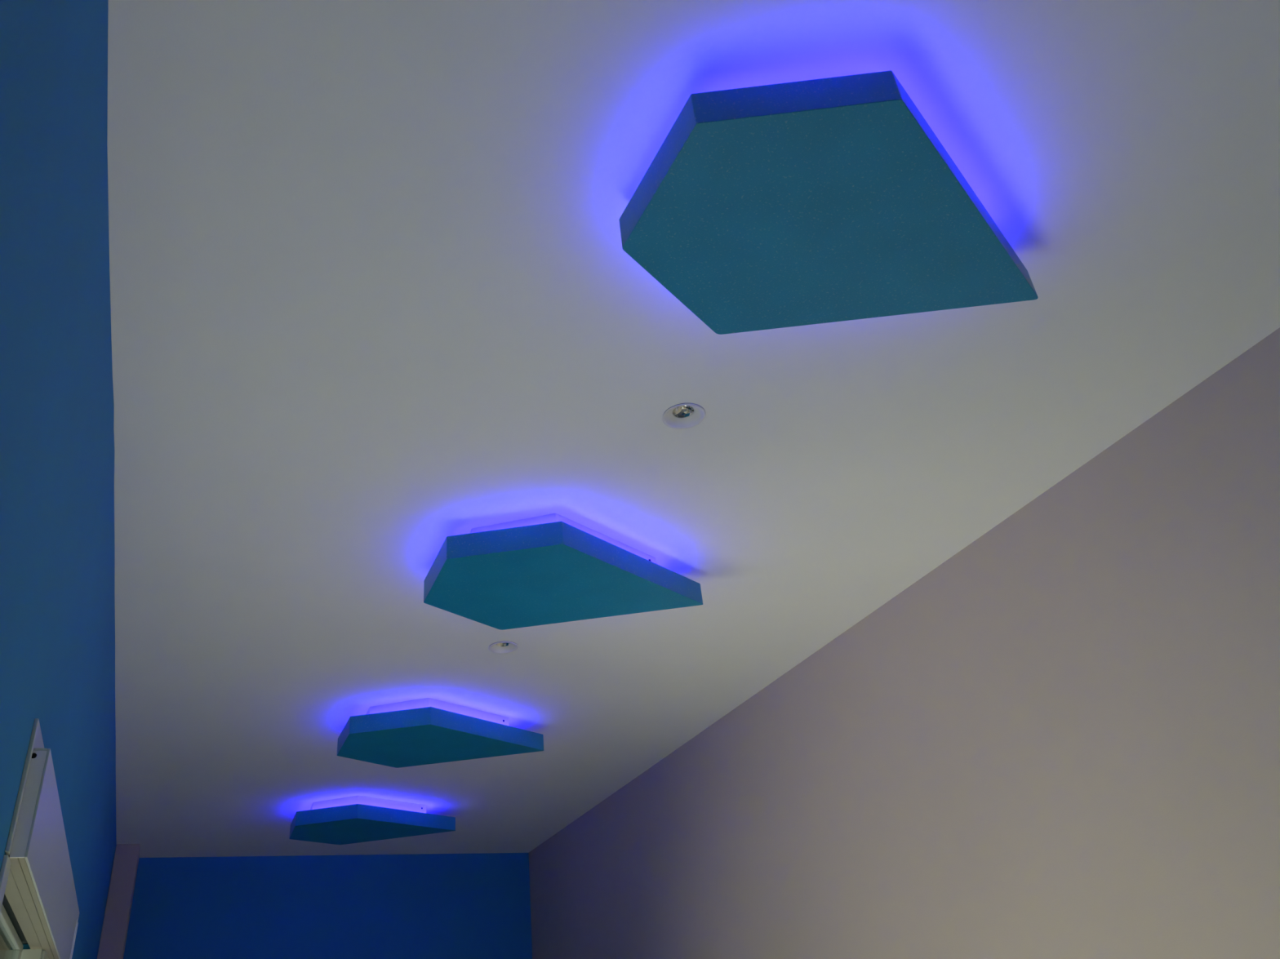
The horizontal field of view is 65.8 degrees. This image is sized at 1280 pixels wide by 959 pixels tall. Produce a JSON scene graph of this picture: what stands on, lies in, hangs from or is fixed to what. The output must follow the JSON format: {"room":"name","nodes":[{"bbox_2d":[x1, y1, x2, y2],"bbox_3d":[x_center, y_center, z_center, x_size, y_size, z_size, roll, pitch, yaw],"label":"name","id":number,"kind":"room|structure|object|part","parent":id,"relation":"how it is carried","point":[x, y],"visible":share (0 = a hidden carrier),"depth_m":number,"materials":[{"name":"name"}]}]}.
{"room":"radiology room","nodes":[
{"label":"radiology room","id":0,"kind":"room"},
{"bbox_2d":[0,0,116,958],"bbox_3d":[-0.552,0.454,0.404,0.154,2.750,10.570,8,-34,-23],"label":"wall","id":1,"kind":"structure","parent":0,"point":[57,601],"depth_m":1.34,"materials":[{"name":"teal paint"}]},
{"bbox_2d":[0,854,11,911],"bbox_3d":[-0.866,1.256,1.057,0.006,1.621,0.056,8,-34,-23],"label":"trim","id":2,"kind":"structure","parent":1,"relation":"attached to","point":[6,865],"depth_m":1.45,"materials":[{"name":"white plastic"}]},
{"bbox_2d":[0,868,42,958],"bbox_3d":[-1.085,1.428,1.461,0.106,1.538,0.912,8,-34,-23],"label":"window","id":3,"kind":"structure","parent":1,"relation":"in","point":[17,929],"depth_m":1.92,"materials":[{"name":"beige plastic"}]},
{"bbox_3d":[-1.107,1.410,1.444,0.004,1.420,0.754,8,-34,-23],"label":"pane","id":4,"kind":"part","parent":3,"relation":"part of","materials":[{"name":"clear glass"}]},
{"bbox_3d":[-1.181,0.804,1.821,0.023,0.015,0.848,8,-34,-23],"label":"sash rail","id":5,"kind":"part","parent":3,"relation":"part of","materials":[{"name":"white plastic"}]},
{"bbox_2d":[4,718,44,855],"bbox_3d":[-1.261,0.866,2.114,0.006,0.201,1.587,8,-34,-23],"label":"trim","id":6,"kind":"structure","parent":1,"relation":"attached to","point":[36,740],"depth_m":1.52,"materials":[{"name":"white plastic"}]},
{"bbox_2d":[8,747,79,958],"bbox_3d":[-1.236,0.873,2.086,0.029,0.164,1.499,8,-34,-23],"label":"box","id":7,"kind":"object","parent":1,"relation":"attached to","point":[41,868],"visible":1,"depth_m":1.73,"materials":[{"name":"white plastic"}]},
{"bbox_3d":[-1.234,0.939,2.040,0.015,0.004,1.483,8,-34,-23],"label":"rail","id":8,"kind":"part","parent":7,"relation":"part of","materials":[{"name":"beige plastic"}]},
{"bbox_2d":[40,950,48,958],"bbox_3d":[-1.368,1.891,2.009,0.006,1.621,0.619,8,-34,-23],"label":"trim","id":9,"kind":"structure","parent":1,"relation":"attached to","point":[44,956],"depth_m":2.19,"materials":[{"name":"white plastic"}]},
{"bbox_2d":[97,844,140,958],"bbox_3d":[-2.491,3.073,4.356,0.106,2.750,0.327,8,-34,-23],"label":"trim","id":10,"kind":"structure","parent":1,"relation":"attached to","point":[112,945],"depth_m":4.81,"materials":[{"name":"beige paint"}]},
{"bbox_2d":[123,853,532,958],"bbox_3d":[-1.608,3.339,4.957,2.556,2.750,0.150,8,-34,-23],"label":"wall","id":11,"kind":"structure","parent":0,"point":[471,905],"depth_m":5.46,"materials":[{"name":"blue paint"}]},
{"bbox_2d":[106,0,1279,857],"bbox_3d":[0.378,-0.548,1.659,2.556,0.075,10.720,8,-34,-23],"label":"ceiling","id":12,"kind":"structure","parent":0,"point":[376,297],"depth_m":2.02,"materials":[{"name":"white paint"}]},
{"bbox_2d":[288,795,455,844],"bbox_3d":[-1.307,1.616,4.726,0.740,0.115,0.474,-8,-31,2],"label":"ceiling panel","id":13,"kind":"object","parent":12,"relation":"attached to","point":[354,819],"visible":1,"depth_m":4.66,"materials":[{"name":"teal"}]},
{"bbox_2d":[337,697,543,768],"bbox_3d":[-0.766,0.939,3.711,0.740,0.115,0.474,-7,-31,1],"label":"ceiling panel","id":14,"kind":"object","parent":12,"relation":"attached to","point":[427,731],"visible":1,"depth_m":3.65,"materials":[{"name":"teal"}]},
{"bbox_2d":[488,641,518,653],"bbox_3d":[-0.448,0.539,3.245,0.097,0.029,0.097,-26,-36,29],"label":"recessed light","id":15,"kind":"object","parent":12,"relation":"in","point":[501,647],"visible":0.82,"depth_m":3.26,"materials":[{"name":"silver metal"}]},
{"bbox_2d":[423,513,702,630],"bbox_3d":[-0.213,0.235,2.655,0.740,0.115,0.474,-7,-31,2],"label":"ceiling panel","id":16,"kind":"object","parent":12,"relation":"attached to","point":[553,568],"visible":1,"depth_m":2.60,"materials":[{"name":"teal"}]},
{"bbox_2d":[662,403,706,429],"bbox_3d":[0.097,-0.152,2.209,0.097,0.029,0.097,8,-34,-23],"label":"recessed light","id":17,"kind":"object","parent":12,"relation":"in","point":[683,416],"visible":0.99,"depth_m":2.22,"materials":[{"name":"silver metal"}]},
{"bbox_2d":[618,71,1038,334],"bbox_3d":[0.335,-0.456,1.619,0.740,0.115,0.474,-6,-31,0],"label":"ceiling panel","id":18,"kind":"object","parent":12,"relation":"attached to","point":[830,199],"visible":1,"depth_m":1.56,"materials":[{"name":"teal paint"}]},
{"bbox_2d":[528,327,1279,958],"bbox_3d":[1.638,0.778,1.341,0.150,2.750,10.570,8,-34,-23],"label":"wall","id":19,"kind":"structure","parent":0,"point":[1060,740],"depth_m":2.63,"materials":[{"name":"beige paint"}]}
]}

